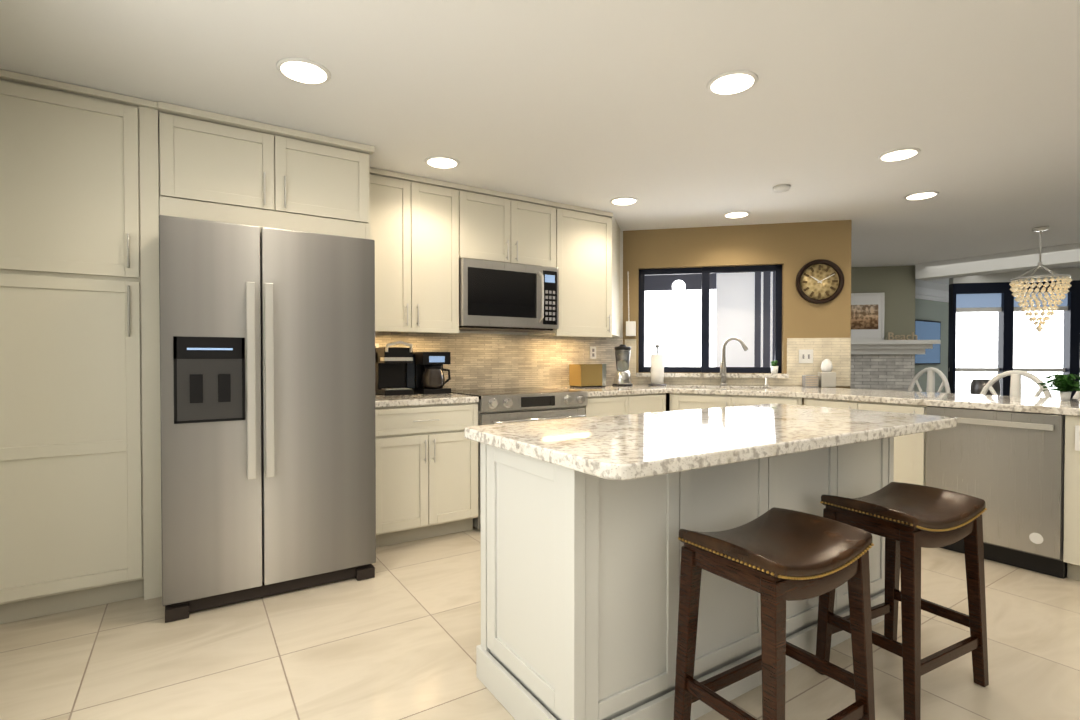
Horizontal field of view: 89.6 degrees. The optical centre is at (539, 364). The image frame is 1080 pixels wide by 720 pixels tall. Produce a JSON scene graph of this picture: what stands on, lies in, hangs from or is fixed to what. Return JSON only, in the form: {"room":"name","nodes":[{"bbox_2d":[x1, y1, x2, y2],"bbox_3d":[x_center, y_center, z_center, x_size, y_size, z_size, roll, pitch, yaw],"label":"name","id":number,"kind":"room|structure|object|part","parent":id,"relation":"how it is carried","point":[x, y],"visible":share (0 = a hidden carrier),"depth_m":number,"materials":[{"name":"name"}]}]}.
{"room":"kitchen","nodes":[
{"label":"kitchen","id":0,"kind":"room"},
{"bbox_2d":[159,211,622,386],"bbox_3d":[-1.111,-0.084,4.168,4.500,2.420,0.120,0,1,-33],"label":"wall","id":1,"kind":"structure","parent":0,"point":[621,298],"depth_m":5.31,"materials":[{"name":"white paint"}]},
{"bbox_2d":[158,101,374,238],"bbox_3d":[-1.628,-0.071,3.266,1.038,2.418,0.831,0,1,-33],"label":"upper cabinet","id":2,"kind":"object","parent":1,"relation":"attached to","point":[217,167],"visible":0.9,"depth_m":2.89,"materials":[{"name":"beige paint"}]},
{"bbox_2d":[370,167,461,332],"bbox_3d":[-1.002,-0.770,3.888,0.721,1.039,0.448,0,1,-33],"label":"upper cabinet","id":3,"kind":"object","parent":1,"relation":"attached to","point":[427,234],"depth_m":3.72,"materials":[{"name":"beige paint"}]},
{"bbox_2d":[375,331,622,389],"bbox_3d":[-0.309,-0.030,4.608,2.656,0.457,0.008,0,1,-33],"label":"backsplash","id":4,"kind":"structure","parent":1,"relation":"attached to","point":[481,361],"depth_m":4.63,"materials":[{"name":"tile"}]},
{"bbox_2d":[590,346,595,358],"label":"outlet plates","id":5,"kind":"object","parent":4,"relation":"attached to","point":[592,349],"depth_m":5.11,"materials":[{"name":"white plastic"}]},
{"bbox_2d":[462,185,557,267],"bbox_3d":[-0.343,-1.033,4.310,0.843,0.524,0.448,0,1,-33],"label":"upper cabinet","id":6,"kind":"object","parent":1,"relation":"attached to","point":[497,226],"depth_m":4.11,"materials":[{"name":"beige paint"}]},
{"bbox_2d":[459,258,558,331],"bbox_3d":[-0.317,-0.519,4.269,0.826,0.490,0.558,0,1,-33],"label":"microwave","id":7,"kind":"object","parent":6,"relation":"attached to","point":[502,296],"visible":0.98,"depth_m":4.06,"materials":[{"name":"silver metal"}]},
{"bbox_2d":[528,203,613,336],"bbox_3d":[0.255,-0.781,4.700,0.578,1.039,0.448,0,1,-33],"label":"upper cabinet","id":8,"kind":"object","parent":1,"relation":"attached to","point":[585,235],"depth_m":4.52,"materials":[{"name":"beige paint"}]},
{"bbox_2d":[598,218,619,336],"bbox_3d":[0.658,-0.784,4.960,0.500,1.039,0.448,0,1,-33],"label":"upper cabinet","id":9,"kind":"object","parent":1,"relation":"attached to","point":[616,228],"depth_m":4.98,"materials":[{"name":"beige paint"}]},
{"bbox_2d":[0,526,1079,719],"bbox_3d":[3.385,1.141,4.872,19.000,0.050,13.000,0,1,-33],"label":"floor","id":10,"kind":"structure","parent":0,"point":[397,636],"depth_m":2.15,"materials":[{"name":"tile"}]},
{"bbox_2d":[0,69,161,623],"bbox_3d":[-2.360,-0.065,2.794,0.700,2.418,0.831,0,1,-33],"label":"pantry cabinet","id":11,"kind":"object","parent":10,"relation":"on","point":[80,474],"visible":1,"depth_m":2.50,"materials":[{"name":"beige paint"}]},
{"bbox_2d":[159,215,375,622],"bbox_3d":[-1.502,0.235,3.006,0.947,1.808,0.935,0,1,-33],"label":"refrigerator","id":12,"kind":"object","parent":10,"relation":"on","point":[267,408],"visible":1,"depth_m":2.61,"materials":[{"name":"metal"}]},
{"bbox_2d":[375,393,478,547],"bbox_3d":[-0.909,0.671,3.764,0.721,0.920,0.791,0,1,-33],"label":"base cabinet","id":13,"kind":"object","parent":10,"relation":"on","point":[426,468],"visible":0.81,"depth_m":3.46,"materials":[{"name":"beige paint"}]},
{"bbox_2d":[375,393,478,407],"bbox_3d":[-0.914,0.231,3.763,0.718,0.040,0.758,0,1,-33],"label":"countertop","id":14,"kind":"structure","parent":13,"relation":"on","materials":[{"name":"stone"}]},
{"bbox_2d":[375,341,414,395],"bbox_3d":[-1.022,0.020,3.893,0.261,0.376,0.321,0,1,-33],"label":"toaster oven","id":15,"kind":"object","parent":14,"relation":"on","point":[394,370],"visible":0.94,"depth_m":3.85,"materials":[{"name":"black plastic"}]},
{"bbox_2d":[412,352,450,393],"bbox_3d":[-0.786,0.056,4.011,0.243,0.300,0.241,0,1,-33],"label":"drip coffee maker","id":16,"kind":"object","parent":14,"relation":"on","point":[429,375],"visible":0.92,"depth_m":3.92,"materials":[{"name":"black plastic"}]},
{"bbox_2d":[451,387,587,528],"bbox_3d":[-0.210,0.653,4.169,0.885,0.905,0.842,0,1,-33],"label":"range","id":17,"kind":"object","parent":10,"relation":"on","point":[511,405],"visible":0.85,"depth_m":3.85,"materials":[{"name":"silver metal"}]},
{"bbox_2d":[583,398,635,416],"bbox_3d":[0.348,0.681,4.595,0.499,0.879,0.758,0,1,-33],"label":"base cabinet","id":18,"kind":"object","parent":10,"relation":"on","point":[596,407],"depth_m":4.26,"materials":[{"name":"beige paint"}]},
{"bbox_2d":[636,402,665,413],"bbox_3d":[0.669,0.678,4.802,0.493,0.879,0.758,0,1,-33],"label":"base cabinet","id":19,"kind":"object","parent":10,"relation":"on","point":[641,407],"depth_m":4.49,"materials":[{"name":"beige paint"}]},
{"bbox_2d":[670,406,687,410],"bbox_3d":[1.545,0.678,4.814,0.988,0.879,1.688,0,1,-33],"label":"base cabinet","id":20,"kind":"object","parent":10,"relation":"on","point":[672,408],"depth_m":4.57,"materials":[{"name":"beige paint"}]},
{"bbox_2d":[476,439,893,719],"bbox_3d":[0.704,0.711,2.256,1.849,0.879,0.604,0,1,-33],"label":"kitchen island","id":21,"kind":"object","parent":10,"relation":"on","point":[584,521],"depth_m":1.74,"materials":[{"name":"white paint"}]},
{"bbox_2d":[464,403,956,482],"bbox_3d":[0.767,0.251,2.213,1.970,0.040,0.890,0,1,-33],"label":"island countertop","id":22,"kind":"structure","parent":21,"relation":"on","point":[615,448],"depth_m":1.86,"materials":[{"name":"beige stone"}]},
{"bbox_2d":[673,507,874,719],"bbox_3d":[0.691,0.819,1.609,0.476,0.679,0.351,0,1,-32],"label":"bar stool","id":23,"kind":"object","parent":10,"relation":"on","point":[776,558],"visible":1,"depth_m":1.57,"materials":[{"name":"brown wood"}]},
{"bbox_3d":[0.691,0.523,1.605,0.458,0.088,0.333,0,1,-32],"label":"seat","id":24,"kind":"part","parent":23,"relation":"part of","materials":[{"name":"leather"}]},
{"bbox_2d":[850,265,940,390],"bbox_3d":[4.308,-0.129,7.636,2.007,2.418,0.690,0,1,12],"label":"fireplace","id":25,"kind":"object","parent":10,"relation":"on","point":[886,345],"visible":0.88,"depth_m":7.37,"materials":[{"name":"stone"}]},
{"bbox_2d":[815,482,988,719],"bbox_3d":[1.325,0.814,1.998,0.476,0.679,0.351,0,1,-28],"label":"bar stool","id":26,"kind":"object","parent":10,"relation":"on","point":[907,521],"visible":0.96,"depth_m":1.94,"materials":[{"name":"brown wood"}]},
{"bbox_3d":[1.325,0.518,1.995,0.458,0.088,0.333,0,1,-28],"label":"seat","id":27,"kind":"part","parent":26,"relation":"part of","materials":[{"name":"leather"}]},
{"bbox_2d":[894,432,925,485],"bbox_3d":[2.504,0.692,3.742,0.540,0.879,0.465,0,1,-33],"label":"base cabinet","id":28,"kind":"object","parent":10,"relation":"on","point":[909,450],"depth_m":3.47,"materials":[{"name":"beige paint"}]},
{"bbox_2d":[926,406,1066,578],"bbox_3d":[2.772,0.699,3.257,0.535,0.874,0.632,0,1,-33],"label":"dishwasher","id":29,"kind":"object","parent":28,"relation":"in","point":[1007,467],"visible":0.6,"depth_m":3.05,"materials":[{"name":"silver metal"}]},
{"bbox_2d":[908,367,950,392],"bbox_3d":[3.548,0.568,5.192,0.485,1.089,0.488,0,1,-11],"label":"dining chair","id":30,"kind":"object","parent":10,"relation":"on","point":[930,386],"visible":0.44,"depth_m":5.20,"materials":[{"name":"white wood"}]},
{"bbox_2d":[970,379,1000,395],"bbox_3d":[4.565,0.624,4.973,1.200,0.982,1.200,0,1,-33],"label":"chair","id":31,"kind":"object","parent":10,"relation":"on","point":[977,386],"visible":0.21,"depth_m":4.87,"materials":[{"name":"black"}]},
{"bbox_2d":[955,311,1063,397],"bbox_3d":[8.158,-0.134,7.930,3.740,2.420,0.050,0,1,12],"label":"window","id":32,"kind":"structure","parent":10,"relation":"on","point":[977,340],"depth_m":8.13,"materials":[{"name":"glass"}]},
{"bbox_2d":[979,370,1052,397],"bbox_3d":[3.389,0.584,3.969,0.485,1.089,0.488,0,1,-33],"label":"dining chair","id":33,"kind":"object","parent":10,"relation":"on","point":[1015,384],"visible":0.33,"depth_m":4.06,"materials":[{"name":"white wood"}]},
{"bbox_2d":[1063,446,1079,580],"bbox_3d":[3.140,0.705,2.757,0.540,0.879,0.599,0,1,-33],"label":"base cabinet","id":34,"kind":"object","parent":10,"relation":"on","point":[1071,544],"depth_m":2.85,"materials":[{"name":"beige paint"}]},
{"bbox_2d":[540,382,1079,445],"bbox_3d":[1.944,0.232,3.655,2.168,0.040,4.038,0,1,-33],"label":"countertop","id":35,"kind":"structure","parent":34,"relation":"on","point":[694,395],"depth_m":4.06,"materials":[{"name":"beige stone"}]},
{"bbox_2d":[569,364,605,387],"bbox_3d":[0.436,0.093,4.836,0.310,0.205,0.176,0,1,-33],"label":"toaster","id":36,"kind":"object","parent":35,"relation":"on","point":[586,375],"visible":1,"depth_m":4.75,"materials":[{"name":"gold metal"}]},
{"bbox_2d":[612,345,632,385],"bbox_3d":[0.775,0.002,5.101,0.190,0.380,0.190,0,1,-33],"label":"blender","id":37,"kind":"object","parent":35,"relation":"on","point":[622,377],"visible":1,"depth_m":5.04,"materials":[{"name":"silver metal"}]},
{"bbox_2d":[648,344,666,385],"bbox_3d":[1.097,0.000,5.083,0.170,0.384,0.170,0,1,-33],"label":"paper towel holder","id":38,"kind":"object","parent":35,"relation":"on","point":[657,369],"visible":1,"depth_m":5.03,"materials":[{"name":"white paper"}]},
{"bbox_2d":[719,337,747,385],"bbox_3d":[1.758,-0.032,4.957,0.113,0.451,0.266,-1,1,-45],"label":"faucet","id":39,"kind":"object","parent":35,"relation":"on","point":[722,374],"visible":0.98,"depth_m":5.02,"materials":[{"name":"silver metal"}]},
{"bbox_2d":[802,359,835,386],"bbox_3d":[2.478,0.070,4.837,0.250,0.250,0.120,0,1,12],"label":"canisters","id":40,"kind":"object","parent":35,"relation":"on","point":[826,377],"visible":1,"depth_m":4.79,"materials":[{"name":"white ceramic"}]},
{"bbox_2d":[1037,373,1079,399],"bbox_3d":[3.189,0.133,3.308,0.253,0.165,0.258,0,1,-33],"label":"fern","id":41,"kind":"object","parent":35,"relation":"on","point":[1064,384],"visible":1,"depth_m":3.29,"materials":[{"name":"green plant"}]},
{"bbox_2d":[1075,425,1079,450],"label":"outlet plates","id":42,"kind":"object","parent":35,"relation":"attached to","point":[1077,428],"depth_m":2.81,"materials":[{"name":"white plastic"}]},
{"bbox_2d":[1072,391,1079,398],"bbox_3d":[3.676,0.590,3.523,0.485,1.089,0.488,0,1,-33],"label":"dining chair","id":43,"kind":"object","parent":10,"relation":"on","point":[1076,395],"visible":0.04,"depth_m":3.77,"materials":[{"name":"white wood"}]},
{"bbox_2d":[0,0,1079,284],"bbox_3d":[3.385,-1.328,4.840,19.000,0.050,13.000,0,1,-33],"label":"ceiling","id":44,"kind":"structure","parent":0,"point":[594,104],"depth_m":2.55,"materials":[{"name":"white paint"}]},
{"bbox_2d":[276,57,330,84],"bbox_3d":[-1.021,-1.266,2.354,0.219,0.007,0.219,0,1,12],"label":"recessed light","id":45,"kind":"object","parent":44,"relation":"in","point":[303,71],"depth_m":2.34,"materials":[{"name":"white"}]},
{"bbox_2d":[425,156,459,168],"bbox_3d":[-0.619,-1.281,3.446,0.219,0.007,0.219,0,1,12],"label":"recessed light","id":46,"kind":"object","parent":44,"relation":"in","point":[443,162],"depth_m":3.44,"materials":[{"name":"white"}]},
{"bbox_2d":[610,197,637,204],"bbox_3d":[0.664,-1.292,4.298,0.219,0.007,0.219,0,1,12],"label":"recessed light","id":47,"kind":"object","parent":44,"relation":"in","point":[620,200],"depth_m":4.27,"materials":[{"name":"white glass"}]},
{"bbox_2d":[707,70,757,94],"bbox_3d":[0.867,-1.267,2.453,0.219,0.007,0.219,0,1,12],"label":"recessed light","id":48,"kind":"object","parent":44,"relation":"in","point":[737,81],"depth_m":2.44,"materials":[{"name":"white glass"}]},
{"bbox_2d":[723,211,749,217],"bbox_3d":[1.699,-1.297,4.704,0.219,0.007,0.219,0,1,12],"label":"recessed light","id":49,"kind":"object","parent":44,"relation":"in","point":[736,214],"depth_m":4.68,"materials":[{"name":"white"}]},
{"bbox_2d":[773,184,790,192],"bbox_3d":[1.751,-1.275,3.941,0.119,0.028,0.119,-1,1,-42],"label":"smoke detector","id":50,"kind":"object","parent":44,"relation":"in","point":[781,188],"depth_m":3.91,"materials":[{"name":"white plastic"}]},
{"bbox_2d":[878,148,920,161],"bbox_3d":[2.189,-1.279,3.318,0.219,0.007,0.219,0,1,12],"label":"recessed light","id":51,"kind":"object","parent":44,"relation":"in","point":[903,153],"depth_m":3.30,"materials":[{"name":"white"}]},
{"bbox_2d":[904,191,938,199],"bbox_3d":[2.911,-1.290,4.154,0.219,0.007,0.219,0,1,12],"label":"recessed light","id":52,"kind":"object","parent":44,"relation":"in","point":[926,194],"depth_m":4.14,"materials":[{"name":"white glass"}]},
{"bbox_2d":[915,243,1079,280],"bbox_3d":[6.603,-1.203,4.907,0.280,0.198,5.620,0,1,-33],"label":"soffit beam","id":53,"kind":"structure","parent":44,"relation":"attached to","point":[1057,256],"depth_m":6.45,"materials":[{"name":"white paint"}]},
{"bbox_2d":[1010,226,1071,282],"bbox_3d":[4.777,-1.060,5.194,0.434,0.494,0.434,0,1,-33],"label":"chandelier","id":54,"kind":"object","parent":44,"relation":"hanging from","point":[1040,230],"visible":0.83,"depth_m":5.17,"materials":[{"name":"silver metal"}]},
{"bbox_2d":[1009,277,1071,331],"bbox_3d":[4.777,-0.561,5.201,0.452,0.505,0.446,0,1,-33],"label":"crystal","id":55,"kind":"object","parent":54,"relation":"hanging from","point":[1017,289],"visible":1,"depth_m":5.16,"materials":[{"name":"beige glass"}]},
{"bbox_2d":[623,220,851,410],"bbox_3d":[1.824,-0.098,5.202,2.036,2.420,0.160,0,1,12],"label":"wall","id":56,"kind":"structure","parent":0,"point":[792,249],"depth_m":5.04,"materials":[{"name":"beige paint"}]},
{"bbox_2d":[626,271,635,335],"label":"outlet plates","id":57,"kind":"object","parent":56,"relation":"attached to","point":[630,325],"depth_m":5.22,"materials":[{"name":"white plastic"}]},
{"bbox_2d":[639,265,781,372],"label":"window","id":58,"kind":"structure","parent":56,"relation":"in","point":[705,272],"depth_m":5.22,"materials":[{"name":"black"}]},
{"bbox_2d":[770,360,778,373],"bbox_3d":[2.165,0.018,5.022,0.073,0.124,0.077,0,1,-33],"label":"potted plant","id":59,"kind":"object","parent":58,"relation":"on","point":[774,366],"visible":1,"depth_m":5.00,"materials":[{"name":"white"}]},
{"bbox_2d":[784,338,850,381],"bbox_3d":[2.538,-0.062,4.960,0.383,0.365,0.383,0,1,-33],"label":"backsplash","id":60,"kind":"structure","parent":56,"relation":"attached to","point":[838,350],"depth_m":4.95,"materials":[{"name":"beige tile"}]},
{"bbox_2d":[799,349,812,362],"label":"outlet plates","id":61,"kind":"object","parent":60,"relation":"attached to","point":[805,355],"depth_m":4.97,"materials":[{"name":"white plastic"}]},
{"bbox_2d":[796,259,843,303],"bbox_3d":[2.538,-0.755,4.935,0.400,0.400,0.039,0,1,12],"label":"wall clock","id":62,"kind":"object","parent":56,"relation":"attached to","point":[820,281],"visible":1,"depth_m":4.94,"materials":[{"name":"black wood"}]},
{"bbox_2d":[914,299,948,392],"bbox_3d":[6.619,-0.150,9.157,3.900,2.420,0.120,0,1,-33],"label":"wall","id":63,"kind":"structure","parent":0,"point":[928,310],"depth_m":9.09,"materials":[{"name":"grey paint"}]},
{"bbox_2d":[915,320,940,364],"bbox_3d":[6.274,-0.361,8.830,0.930,0.710,0.046,0,1,-33],"label":"wall-mounted tv","id":64,"kind":"object","parent":63,"relation":"attached to","point":[927,330],"visible":0.57,"depth_m":8.83,"materials":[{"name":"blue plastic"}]},
{"bbox_2d":[915,279,948,302],"bbox_3d":[6.673,-1.208,9.059,3.900,0.298,0.080,0,1,-33],"label":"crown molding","id":65,"kind":"structure","parent":63,"relation":"attached to","point":[931,291],"depth_m":8.86,"materials":[{"name":"white paint"}]},
{"bbox_3d":[8.715,-0.085,4.204,0.120,2.420,6.000,0,1,12],"label":"wall","id":66,"kind":"structure","parent":0,"visible":0},
{"bbox_2d":[948,268,1079,398],"bbox_3d":[7.638,-0.129,7.561,3.400,2.420,0.130,0,1,12],"label":"window frame","id":67,"kind":"structure","parent":66,"relation":"attached to","point":[993,292],"depth_m":7.72,"materials":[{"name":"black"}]}
]}

